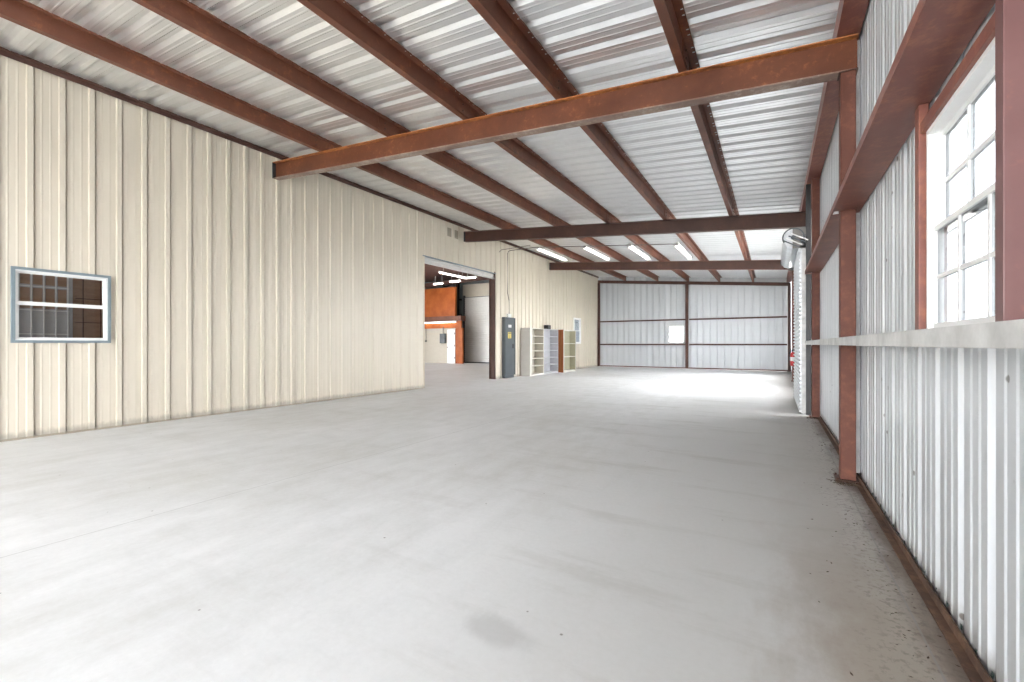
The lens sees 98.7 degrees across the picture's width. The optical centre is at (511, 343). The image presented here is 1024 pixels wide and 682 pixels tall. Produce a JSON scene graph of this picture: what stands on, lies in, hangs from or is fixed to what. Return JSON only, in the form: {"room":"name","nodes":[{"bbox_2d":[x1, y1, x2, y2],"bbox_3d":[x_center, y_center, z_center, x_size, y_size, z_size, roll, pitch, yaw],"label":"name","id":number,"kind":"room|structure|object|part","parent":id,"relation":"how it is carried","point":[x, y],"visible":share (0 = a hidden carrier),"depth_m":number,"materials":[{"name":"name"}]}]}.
{"room":"empty warehouse","nodes":[
{"label":"empty warehouse","id":0,"kind":"room"},
{"bbox_2d":[73,278,102,337],"bbox_3d":[-9.079,-1.500,6.889,0.150,5.400,14.450,0,0,31],"label":"wall","id":1,"kind":"structure","parent":0,"point":[91,287],"depth_m":8.39,"materials":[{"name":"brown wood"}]},
{"bbox_2d":[18,273,72,337],"bbox_3d":[-8.407,-0.175,7.798,0.065,2.750,0.900,0,0,31],"label":"window","id":2,"kind":"structure","parent":1,"relation":"in","point":[34,321],"depth_m":7.87,"materials":[{"name":"grey glass"}]},
{"bbox_3d":[-8.393,-1.020,7.787,0.007,0.780,0.735,0,0,31],"label":"pane","id":3,"kind":"part","parent":2,"relation":"part of","materials":[{"name":"clear glass"}]},
{"bbox_2d":[75,279,100,337],"bbox_3d":[-7.844,-0.850,8.802,0.015,3.900,1.300,0,0,31],"label":"trim","id":4,"kind":"structure","parent":1,"relation":"attached to","point":[83,322],"depth_m":8.33,"materials":[{"name":"brown metal"}]},
{"bbox_2d":[0,55,597,439],"bbox_3d":[-2.725,-1.215,11.398,0.036,4.830,28.800,0,0,31],"label":"wall","id":5,"kind":"structure","parent":0,"point":[235,286],"depth_m":7.28,"materials":[{"name":"beige metal"}]},
{"bbox_2d":[10,266,110,342],"bbox_3d":[-6.014,-0.492,5.899,0.094,0.957,0.957,0,0,31],"label":"window","id":6,"kind":"structure","parent":5,"relation":"in","point":[14,270],"depth_m":5.82,"materials":[{"name":"white plastic"}]},
{"bbox_3d":[-6.044,-0.709,5.917,0.024,0.416,0.849,0,0,31],"label":"sash","id":7,"kind":"part","parent":6,"relation":"part of","materials":[{"name":"white plastic"}]},
{"bbox_3d":[-6.020,-0.303,5.903,0.024,0.469,0.849,0,0,31],"label":"sash","id":8,"kind":"part","parent":6,"relation":"part of","materials":[{"name":"white plastic"}]},
{"bbox_3d":[-6.020,-0.519,5.903,0.036,0.048,0.849,0,0,31],"label":"meeting rail","id":9,"kind":"part","parent":6,"relation":"part of","materials":[{"name":"white plastic"}]},
{"bbox_2d":[0,366,596,441],"bbox_3d":[-2.695,1.188,11.380,0.015,0.025,28.800,0,0,31],"label":"baseboard","id":10,"kind":"structure","parent":5,"relation":"attached to","point":[52,434],"depth_m":7.02,"materials":[{"name":"beige metal"}]},
{"bbox_2d":[0,47,598,277],"bbox_3d":[-2.681,-3.585,11.372,0.045,0.080,28.800,0,0,31],"label":"trim","id":11,"kind":"structure","parent":5,"relation":"attached to","point":[5,52],"depth_m":7.10,"materials":[{"name":"brown metal"}]},
{"bbox_2d":[447,227,450,236],"bbox_3d":[-1.837,-3.275,12.889,0.009,0.250,0.190,0,0,31],"label":"wall patch","id":12,"kind":"structure","parent":5,"relation":"attached to","point":[448,229],"depth_m":12.89,"materials":[{"name":"beige metal"}]},
{"bbox_2d":[423,255,497,387],"bbox_3d":[-1.655,-0.885,13.648,0.532,4.170,3.760,0,0,31],"label":"door frame","id":13,"kind":"structure","parent":5,"relation":"in","point":[493,277],"depth_m":14.97,"materials":[{"name":"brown metal"}]},
{"bbox_3d":[-2.401,-0.593,11.955,0.062,3.585,0.012,0,0,31],"label":"trim","id":14,"kind":"part","parent":13,"relation":"part of","materials":[{"name":"beige paint"}]},
{"bbox_3d":[-1.497,-2.395,13.466,0.070,0.020,3.610,0,0,31],"label":"head trim","id":15,"kind":"part","parent":13,"relation":"part of","materials":[{"name":"white metal"}]},
{"bbox_3d":[-0.534,-0.615,15.081,0.072,3.630,0.150,0,0,31],"label":"trim","id":16,"kind":"part","parent":13,"relation":"part of","materials":[{"name":"beige paint"}]},
{"bbox_2d":[573,318,580,343],"bbox_3d":[3.134,-0.635,21.265,0.094,1.242,0.862,0,0,31],"label":"window","id":17,"kind":"structure","parent":5,"relation":"in","point":[576,321],"depth_m":21.44,"materials":[{"name":"white glass"}]},
{"bbox_2d":[499,244,674,317],"bbox_3d":[2.187,-2.129,13.979,5.745,2.368,0.780,0,0,31],"label":"conduit","id":18,"kind":"object","parent":5,"relation":"attached to","point":[508,315],"visible":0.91,"depth_m":14.63,"materials":[{"name":"grey metal"}]},
{"bbox_2d":[535,246,566,260],"bbox_3d":[1.471,-3.307,16.057,0.130,0.170,2.400,0,0,31],"label":"strip light","id":19,"kind":"object","parent":18,"relation":"hanging from","point":[543,250],"visible":0.97,"depth_m":15.93,"materials":[{"name":"white plastic"}]},
{"bbox_2d":[582,245,609,260],"bbox_3d":[2.932,-3.165,15.188,0.130,0.170,2.400,0,0,31],"label":"strip light","id":20,"kind":"object","parent":18,"relation":"hanging from","point":[589,249],"visible":0.96,"depth_m":15.07,"materials":[{"name":"white plastic"}]},
{"bbox_2d":[627,243,649,259],"bbox_3d":[4.178,-3.043,14.446,0.130,0.170,2.400,0,0,31],"label":"strip light","id":21,"kind":"object","parent":18,"relation":"hanging from","point":[632,247],"visible":0.99,"depth_m":14.31,"materials":[{"name":"white plastic"}]},
{"bbox_2d":[674,242,691,258],"bbox_3d":[5.355,-2.929,13.745,0.130,0.170,2.400,0,0,31],"label":"strip light","id":22,"kind":"object","parent":18,"relation":"hanging from","point":[678,245],"visible":1,"depth_m":13.48,"materials":[{"name":"white plastic"}]},
{"bbox_2d":[0,0,839,277],"bbox_3d":[1.190,-3.269,9.184,9.170,0.808,29.200,0,0,31],"label":"ceiling","id":23,"kind":"structure","parent":0,"point":[766,139],"depth_m":5.67,"materials":[{"name":"metal"}]},
{"bbox_2d":[425,287,465,363],"bbox_3d":[-5.296,-1.160,28.245,5.400,4.720,0.480,0,0,31],"label":"wall","id":24,"kind":"structure","parent":0,"point":[440,303],"depth_m":27.62,"materials":[{"name":"orange paint"}]},
{"bbox_2d":[425,321,456,322],"bbox_3d":[-4.691,-1.365,27.698,3.000,0.110,0.110,0,0,31],"label":"strip light","id":25,"kind":"object","parent":24,"relation":"attached to","point":[434,321],"visible":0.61,"depth_m":27.37,"materials":[{"name":"white plastic"}]},
{"bbox_2d":[440,334,445,342],"bbox_3d":[-4.321,-0.575,27.498,0.440,1.050,0.164,0,0,31],"label":"electrical box","id":26,"kind":"object","parent":24,"relation":"attached to","point":[442,336],"visible":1,"depth_m":27.41,"materials":[{"name":"grey metal"}]},
{"bbox_2d":[447,329,454,363],"bbox_3d":[-3.777,0.150,27.200,0.600,2.100,0.119,0,0,31],"label":"door","id":27,"kind":"structure","parent":24,"relation":"in","point":[451,332],"depth_m":27.19,"materials":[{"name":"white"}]},
{"bbox_2d":[425,264,476,281],"bbox_3d":[-8.716,-4.260,14.965,13.910,0.080,29.000,0,0,31],"label":"ceiling","id":28,"kind":"structure","parent":0,"point":[431,272],"depth_m":26.72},
{"bbox_2d":[438,268,464,277],"bbox_3d":[-3.273,-4.005,24.410,0.110,0.460,2.400,0,0,31],"label":"strip light","id":29,"kind":"object","parent":28,"relation":"hanging from","point":[441,272],"visible":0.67,"depth_m":24.25,"materials":[{"name":"white plastic"}]},
{"bbox_2d":[425,276,488,287],"bbox_3d":[-2.220,-3.850,26.111,13.270,0.660,0.130,0,0,31],"label":"roof beam","id":30,"kind":"structure","parent":28,"relation":"attached to","point":[479,278],"depth_m":26.76,"materials":[{"name":"brown metal"}]},
{"bbox_2d":[425,280,488,327],"bbox_3d":[-1.303,-1.750,27.328,13.800,5.900,0.030,0,0,31],"label":"steel beam frame","id":31,"kind":"structure","parent":0,"point":[483,281],"depth_m":28.48,"materials":[{"name":"metal"}]},
{"bbox_2d":[463,283,488,296],"bbox_3d":[-1.386,-3.400,27.287,4.100,0.800,0.055,0,0,31],"label":"panel","id":32,"kind":"object","parent":31,"relation":"attached to","point":[482,289],"visible":0.36,"depth_m":27.76,"materials":[{"name":"beige metal"}]},
{"bbox_2d":[463,296,488,362],"bbox_3d":[-1.456,-0.950,27.268,3.840,4.300,0.110,0,0,31],"label":"door","id":33,"kind":"structure","parent":32,"relation":"attached to","point":[475,309],"depth_m":27.72,"materials":[{"name":"white metal"}]},
{"bbox_2d":[0,363,995,681],"bbox_3d":[-4.858,1.275,12.668,22.690,0.150,28.800,0,0,31],"label":"floor","id":34,"kind":"structure","parent":0,"point":[599,523],"depth_m":2.59,"materials":[{"name":"concrete"}]},
{"bbox_2d":[456,284,458,315],"bbox_3d":[-3.440,-1.350,27.884,0.140,5.100,0.160,0,0,31],"label":"steel column","id":35,"kind":"structure","parent":34,"relation":"on","point":[457,285],"depth_m":27.83,"materials":[{"name":"black metal"}]},
{"bbox_2d":[502,317,514,377],"bbox_3d":[-0.095,0.130,15.605,0.159,2.140,0.720,0,0,31],"label":"tall cabinet","id":36,"kind":"object","parent":34,"relation":"on","point":[508,324],"visible":1,"depth_m":15.46,"materials":[{"name":"grey metal"}]},
{"bbox_2d":[521,328,543,375],"bbox_3d":[0.786,0.300,16.832,0.410,1.800,1.130,0,0,31],"label":"bookcase","id":37,"kind":"object","parent":34,"relation":"on","point":[532,339],"visible":0.98,"depth_m":16.63,"materials":[{"name":"grey laminate"}]},
{"bbox_3d":[0.497,0.300,16.364,0.391,1.800,0.030,0,0,31],"label":"panel","id":38,"kind":"part","parent":37,"relation":"part of","materials":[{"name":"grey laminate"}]},
{"bbox_3d":[0.614,0.280,16.934,0.010,1.720,1.070,0,0,31],"label":"panel","id":39,"kind":"part","parent":37,"relation":"part of","materials":[{"name":"beige laminate"}]},
{"bbox_3d":[1.059,0.300,17.309,0.391,1.800,0.030,0,0,31],"label":"panel","id":40,"kind":"part","parent":37,"relation":"part of","materials":[{"name":"beige laminate"}]},
{"bbox_2d":[544,329,557,373],"bbox_3d":[1.436,0.300,17.958,0.375,1.800,1.330,0,0,31],"label":"bookcase","id":41,"kind":"object","parent":34,"relation":"on","point":[550,335],"visible":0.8,"depth_m":18.44,"materials":[{"name":"white laminate"}]},
{"bbox_3d":[1.279,0.280,18.051,0.010,1.720,1.270,0,0,31],"label":"panel","id":42,"kind":"part","parent":41,"relation":"part of","materials":[{"name":"grey laminate"}]},
{"bbox_3d":[1.761,0.300,18.521,0.356,1.800,0.030,0,0,31],"label":"panel","id":43,"kind":"part","parent":41,"relation":"part of","materials":[{"name":"grey metal"}]},
{"bbox_2d":[558,330,575,372],"bbox_3d":[2.373,0.300,19.053,0.305,1.800,1.330,0,0,31],"label":"bookcase","id":44,"kind":"object","parent":34,"relation":"on","point":[566,339],"visible":0.94,"depth_m":19.34,"materials":[{"name":"brown wood"}]},
{"bbox_3d":[2.033,0.300,18.499,0.286,1.800,0.030,0,0,31],"label":"panel","id":45,"kind":"part","parent":44,"relation":"part of","materials":[{"name":"brown wood"}]},
{"bbox_3d":[2.246,0.280,19.128,0.010,1.720,1.270,0,0,31],"label":"panel","id":46,"kind":"part","parent":44,"relation":"part of","materials":[{"name":"beige laminate"}]},
{"bbox_3d":[2.697,0.300,19.616,0.286,1.800,0.030,0,0,31],"label":"panel","id":47,"kind":"part","parent":44,"relation":"part of","materials":[{"name":"beige laminate"}]},
{"bbox_2d":[598,283,599,365],"bbox_3d":[4.668,-1.041,23.616,0.120,4.458,0.080,0,0,31],"label":"column","id":48,"kind":"structure","parent":34,"relation":"on","point":[598,283],"depth_m":23.58,"materials":[{"name":"brown metal"}]},
{"bbox_2d":[685,284,688,368],"bbox_3d":[8.483,-0.854,21.345,0.140,4.083,0.080,0,0,31],"label":"column","id":49,"kind":"structure","parent":34,"relation":"on","point":[686,285],"depth_m":21.32,"materials":[{"name":"brown metal"}]},
{"bbox_2d":[598,280,790,285],"bbox_3d":[8.421,-2.981,21.475,8.780,0.892,0.060,0,0,31],"label":"beam","id":50,"kind":"structure","parent":49,"relation":"attached to","point":[599,281],"depth_m":21.10,"materials":[{"name":"brown metal"}]},
{"bbox_2d":[787,286,790,371],"bbox_3d":[12.085,-0.665,19.200,0.155,3.730,0.150,0,0,31],"label":"column","id":51,"kind":"structure","parent":34,"relation":"on","point":[789,287],"depth_m":19.16,"materials":[{"name":"brown metal"}]},
{"bbox_2d":[791,270,794,381],"bbox_3d":[9.041,-0.592,14.111,0.164,3.583,0.190,0,0,31],"label":"steel column","id":52,"kind":"structure","parent":34,"relation":"on","point":[792,380],"depth_m":14.08,"materials":[{"name":"metal"}]},
{"bbox_2d":[549,260,787,269],"bbox_3d":[5.357,-2.902,16.305,8.732,1.038,0.140,0,0,31],"label":"roof beam","id":53,"kind":"structure","parent":52,"relation":"on","point":[719,264],"depth_m":15.97,"materials":[{"name":"brown metal"}]},
{"bbox_2d":[789,350,794,365],"bbox_3d":[8.926,0.427,14.005,0.192,0.545,0.162,0,0,31],"label":"fire extinguisher","id":54,"kind":"object","parent":52,"relation":"attached to","point":[791,355],"visible":0.75,"depth_m":13.96,"materials":[{"name":"red metal"}]},
{"bbox_2d":[809,178,819,417],"bbox_3d":[4.958,-0.750,7.214,0.140,3.900,0.180,0,0,31],"label":"steel column","id":55,"kind":"structure","parent":34,"relation":"on","point":[816,181],"depth_m":7.16,"materials":[{"name":"brown metal"}]},
{"bbox_2d":[833,69,859,482],"bbox_3d":[2.961,-0.592,3.899,0.164,3.583,0.200,0,0,31],"label":"steel column","id":56,"kind":"structure","parent":34,"relation":"on","point":[847,80],"depth_m":3.84,"materials":[{"name":"brown metal"}]},
{"bbox_2d":[272,33,857,180],"bbox_3d":[-0.721,-2.902,6.097,8.732,1.038,0.140,0,0,31],"label":"roof beam","id":57,"kind":"structure","parent":56,"relation":"on","point":[822,61],"depth_m":4.97,"materials":[{"name":"orange metal"}]},
{"bbox_3d":[-4.466,-3.264,8.327,0.014,0.296,0.140,0,0,31],"label":"plate","id":58,"kind":"part","parent":57,"relation":"part of","materials":[{"name":"black metal"}]},
{"bbox_2d":[0,0,626,280],"bbox_3d":[-1.425,-3.399,10.566,0.160,0.197,28.900,0,0,31],"label":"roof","id":59,"kind":"structure","parent":57,"relation":"on","point":[28,15],"depth_m":5.88,"materials":[{"name":"brown metal"}]},
{"bbox_3d":[-3.301,-3.393,7.406,0.008,0.155,0.250,0,0,31],"label":"lap plate","id":60,"kind":"part","parent":59,"relation":"part of","materials":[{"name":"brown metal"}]},
{"bbox_2d":[297,0,690,280],"bbox_3d":[1.221,-3.141,8.991,0.160,0.197,28.900,0,0,31],"label":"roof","id":61,"kind":"structure","parent":57,"relation":"on","point":[344,17],"depth_m":5.28,"materials":[{"name":"brown metal"}]},
{"bbox_3d":[-0.654,-3.135,5.830,0.008,0.155,0.250,0,0,31],"label":"lap plate","id":62,"kind":"part","parent":61,"relation":"part of","materials":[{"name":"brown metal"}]},
{"bbox_2d":[467,0,721,281],"bbox_3d":[2.411,-3.025,8.282,0.160,0.197,28.900,0,0,31],"label":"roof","id":63,"kind":"structure","parent":57,"relation":"on","point":[498,14],"depth_m":5.01,"materials":[{"name":"brown metal"}]},
{"bbox_3d":[0.536,-3.019,5.122,0.008,0.155,0.250,0,0,31],"label":"lap plate","id":64,"kind":"part","parent":63,"relation":"part of","materials":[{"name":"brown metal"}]},
{"bbox_2d":[653,0,755,281],"bbox_3d":[3.610,-2.908,7.569,0.160,0.197,28.900,0,0,31],"label":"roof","id":65,"kind":"structure","parent":57,"relation":"on","point":[674,25],"depth_m":5.41,"materials":[{"name":"brown metal"}]},
{"bbox_3d":[1.734,-2.902,4.408,0.008,0.155,0.250,0,0,31],"label":"lap plate","id":66,"kind":"part","parent":65,"relation":"part of","materials":[{"name":"brown metal"}]},
{"bbox_3d":[2.970,-2.390,3.899,0.135,0.010,0.140,0,0,31],"label":"seat plate","id":67,"kind":"part","parent":57,"relation":"part of","materials":[{"name":"brown metal"}]},
{"bbox_3d":[2.961,1.194,3.899,0.164,0.012,0.200,0,0,31],"label":"plate","id":68,"kind":"part","parent":56,"relation":"part of","materials":[{"name":"brown metal"}]},
{"bbox_3d":[2.968,-0.598,3.895,0.109,3.571,0.130,0,0,31],"label":"post","id":69,"kind":"part","parent":56,"relation":"part of","materials":[{"name":"red metal"}]},
{"bbox_2d":[807,417,959,679],"bbox_3d":[2.781,1.187,3.857,0.474,0.025,7.870,0,0,32],"label":"dead leaves","id":70,"kind":"object","parent":34,"relation":"on","point":[836,480],"visible":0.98,"depth_m":3.69,"materials":[{"name":"brown plant"}]},
{"bbox_3d":[6.003,-0.592,9.007,0.164,3.583,0.190,0,0,31],"label":"steel column","id":71,"kind":"structure","parent":34,"relation":"on","visible":0},
{"bbox_2d":[464,211,805,241],"bbox_3d":[2.318,-2.902,11.201,8.732,1.038,0.140,0,0,31],"label":"roof beam","id":72,"kind":"structure","parent":71,"relation":"on","point":[788,220],"depth_m":10.59,"materials":[{"name":"brown metal"}]},
{"bbox_2d":[132,0,658,280],"bbox_3d":[-0.025,-3.262,9.732,0.160,0.197,28.900,0,0,31],"label":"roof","id":73,"kind":"structure","parent":72,"relation":"on","point":[189,16],"depth_m":5.52,"materials":[{"name":"brown metal"}]},
{"bbox_3d":[-1.900,-3.256,6.572,0.008,0.155,0.250,0,0,31],"label":"lap plate","id":74,"kind":"part","parent":73,"relation":"part of","materials":[{"name":"brown metal"}]},
{"bbox_2d":[598,277,787,369],"bbox_3d":[8.465,-1.215,21.568,8.840,4.830,0.034,0,0,31],"label":"wall","id":75,"kind":"structure","parent":0,"point":[618,302],"depth_m":21.23,"materials":[{"name":"white metal"}]},
{"bbox_2d":[600,319,684,321],"bbox_3d":[6.572,-1.195,22.611,4.400,0.070,0.070,0,0,31],"label":"beam","id":76,"kind":"structure","parent":75,"relation":"attached to","point":[659,319],"depth_m":22.47,"materials":[{"name":"brown metal"}]},
{"bbox_2d":[600,344,684,344],"bbox_3d":[6.572,0.025,22.611,4.400,0.070,0.070,0,0,31],"label":"beam","id":77,"kind":"structure","parent":75,"relation":"attached to","point":[600,344],"depth_m":22.51,"materials":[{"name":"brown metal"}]},
{"bbox_2d":[668,325,684,343],"bbox_3d":[8.132,-0.475,21.770,0.820,0.910,0.072,0,0,31],"label":"window","id":78,"kind":"structure","parent":75,"relation":"in","point":[676,333],"depth_m":21.77,"materials":[{"name":"white glass"}]},
{"bbox_3d":[8.129,-0.273,21.767,0.756,0.441,0.024,0,0,31],"label":"sash","id":79,"kind":"part","parent":78,"relation":"part of","materials":[{"name":"white plastic"}]},
{"bbox_3d":[8.144,-0.677,21.791,0.696,0.381,0.006,0,0,31],"label":"glass pane","id":80,"kind":"part","parent":78,"relation":"part of","materials":[{"name":"glass"}]},
{"bbox_3d":[8.129,-0.273,21.767,0.696,0.381,0.006,0,0,31],"label":"glass pane","id":81,"kind":"part","parent":78,"relation":"part of","materials":[{"name":"white glass"}]},
{"bbox_2d":[600,365,787,370],"bbox_3d":[8.449,1.170,21.542,8.840,0.060,0.025,0,0,31],"label":"baseboard","id":82,"kind":"structure","parent":75,"relation":"attached to","point":[600,365],"depth_m":21.21,"materials":[{"name":"brown metal"}]},
{"bbox_2d":[689,316,786,319],"bbox_3d":[10.352,-1.195,20.360,4.040,0.070,0.070,0,0,31],"label":"beam","id":83,"kind":"structure","parent":75,"relation":"attached to","point":[767,316],"depth_m":20.23,"materials":[{"name":"brown metal"}]},
{"bbox_2d":[689,344,786,344],"bbox_3d":[10.352,0.025,20.360,4.040,0.070,0.070,0,0,31],"label":"beam","id":84,"kind":"structure","parent":75,"relation":"attached to","point":[689,344],"depth_m":20.28,"materials":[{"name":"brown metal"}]},
{"bbox_2d":[791,0,1023,681],"bbox_3d":[4.870,-0.820,6.877,0.022,4.140,28.800,0,0,31],"label":"wall","id":85,"kind":"structure","parent":0,"point":[942,428],"depth_m":2.20,"materials":[{"name":"white metal"}]},
{"bbox_2d":[780,184,810,414],"bbox_3d":[5.540,-0.750,8.665,0.415,3.900,2.701,0,0,31],"label":"door","id":86,"kind":"structure","parent":85,"relation":"in","point":[796,246],"depth_m":7.50,"materials":[{"name":"white metal"}]},
{"bbox_3d":[4.978,-0.325,7.511,0.060,3.050,0.060,0,0,31],"label":"guide rail","id":87,"kind":"part","parent":86,"relation":"part of","materials":[{"name":"white metal"}]},
{"bbox_2d":[805,339,826,344],"bbox_3d":[4.083,-0.021,5.786,0.207,0.062,3.600,0,0,31],"label":"beam","id":88,"kind":"structure","parent":85,"relation":"attached to","point":[820,341],"depth_m":5.23,"materials":[{"name":"white metal"}]},
{"bbox_2d":[787,0,868,281],"bbox_3d":[4.748,-2.798,6.880,0.170,0.186,28.880,0,0,31],"label":"strut","id":89,"kind":"object","parent":85,"relation":"attached to","point":[850,17],"visible":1,"depth_m":5.05,"materials":[{"name":"brown metal"}]},
{"bbox_2d":[856,36,859,472],"bbox_3d":[3.111,-0.825,3.981,0.042,3.950,0.135,0,0,31],"label":"trim","id":90,"kind":"structure","parent":85,"relation":"attached to","point":[858,41],"depth_m":3.92,"materials":[{"name":"brown metal"}]},
{"bbox_2d":[805,0,994,273],"bbox_3d":[1.228,-1.198,0.991,0.207,0.055,14.760,0,0,31],"label":"beam","id":91,"kind":"structure","parent":85,"relation":"attached to","point":[938,32],"depth_m":2.03,"materials":[{"name":"brown metal"}]},
{"bbox_2d":[818,416,992,681],"bbox_3d":[1.200,1.177,0.799,0.045,0.045,14.600,0,0,31],"label":"baseboard","id":92,"kind":"structure","parent":85,"relation":"attached to","point":[975,671],"depth_m":2.07,"materials":[{"name":"brown metal"}]},
{"bbox_2d":[822,417,993,678],"bbox_3d":[2.020,1.147,2.109,0.005,0.043,11.491,0,0,31],"label":"foam closure","id":93,"kind":"object","parent":85,"relation":"attached to","point":[961,626],"visible":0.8,"depth_m":1.95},
{"bbox_2d":[915,103,928,329],"bbox_3d":[2.019,-0.612,2.167,0.038,1.112,0.070,0,0,31],"label":"stud","id":94,"kind":"object","parent":85,"relation":"attached to","point":[922,110],"visible":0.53,"depth_m":2.14,"materials":[{"name":"brown metal"}]},
{"bbox_2d":[827,319,1023,348],"bbox_3d":[0.305,-0.021,-0.560,0.207,0.062,11.150,0,0,31],"label":"beam","id":95,"kind":"structure","parent":85,"relation":"attached to","point":[1009,334],"depth_m":1.26,"materials":[{"name":"white metal"}]},
{"bbox_2d":[920,12,994,328],"bbox_3d":[1.768,-0.562,1.685,0.090,1.025,1.013,0,0,31],"label":"window","id":96,"kind":"structure","parent":85,"relation":"in","point":[960,142],"depth_m":1.79,"materials":[{"name":"white glass"}]},
{"bbox_3d":[1.744,-1.048,1.700,0.033,0.055,1.013,0,0,31],"label":"window header","id":97,"kind":"part","parent":96,"relation":"part of","materials":[{"name":"brown metal"}]},
{"bbox_3d":[1.771,-0.312,1.681,0.024,0.481,0.936,0,0,31],"label":"sash","id":98,"kind":"part","parent":96,"relation":"part of","materials":[{"name":"white plastic"}]},
{"bbox_3d":[1.771,-0.312,1.681,0.006,0.433,0.888,0,0,31],"label":"glass pane","id":99,"kind":"part","parent":96,"relation":"part of","materials":[{"name":"clear glass"}]},
{"bbox_3d":[1.795,-0.757,1.666,0.024,0.481,0.936,0,0,31],"label":"sash","id":100,"kind":"part","parent":96,"relation":"part of","materials":[{"name":"white plastic"}]},
{"bbox_3d":[1.795,-0.757,1.666,0.006,0.433,0.888,0,0,31],"label":"glass pane","id":101,"kind":"part","parent":96,"relation":"part of","materials":[{"name":"clear glass"}]},
{"bbox_2d":[995,0,1023,321],"bbox_3d":[1.438,-0.612,1.259,0.064,1.112,0.055,0,0,31],"label":"stud","id":102,"kind":"object","parent":85,"relation":"attached to","point":[1009,14],"visible":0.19,"depth_m":1.25,"materials":[{"name":"brown metal"}]}
]}

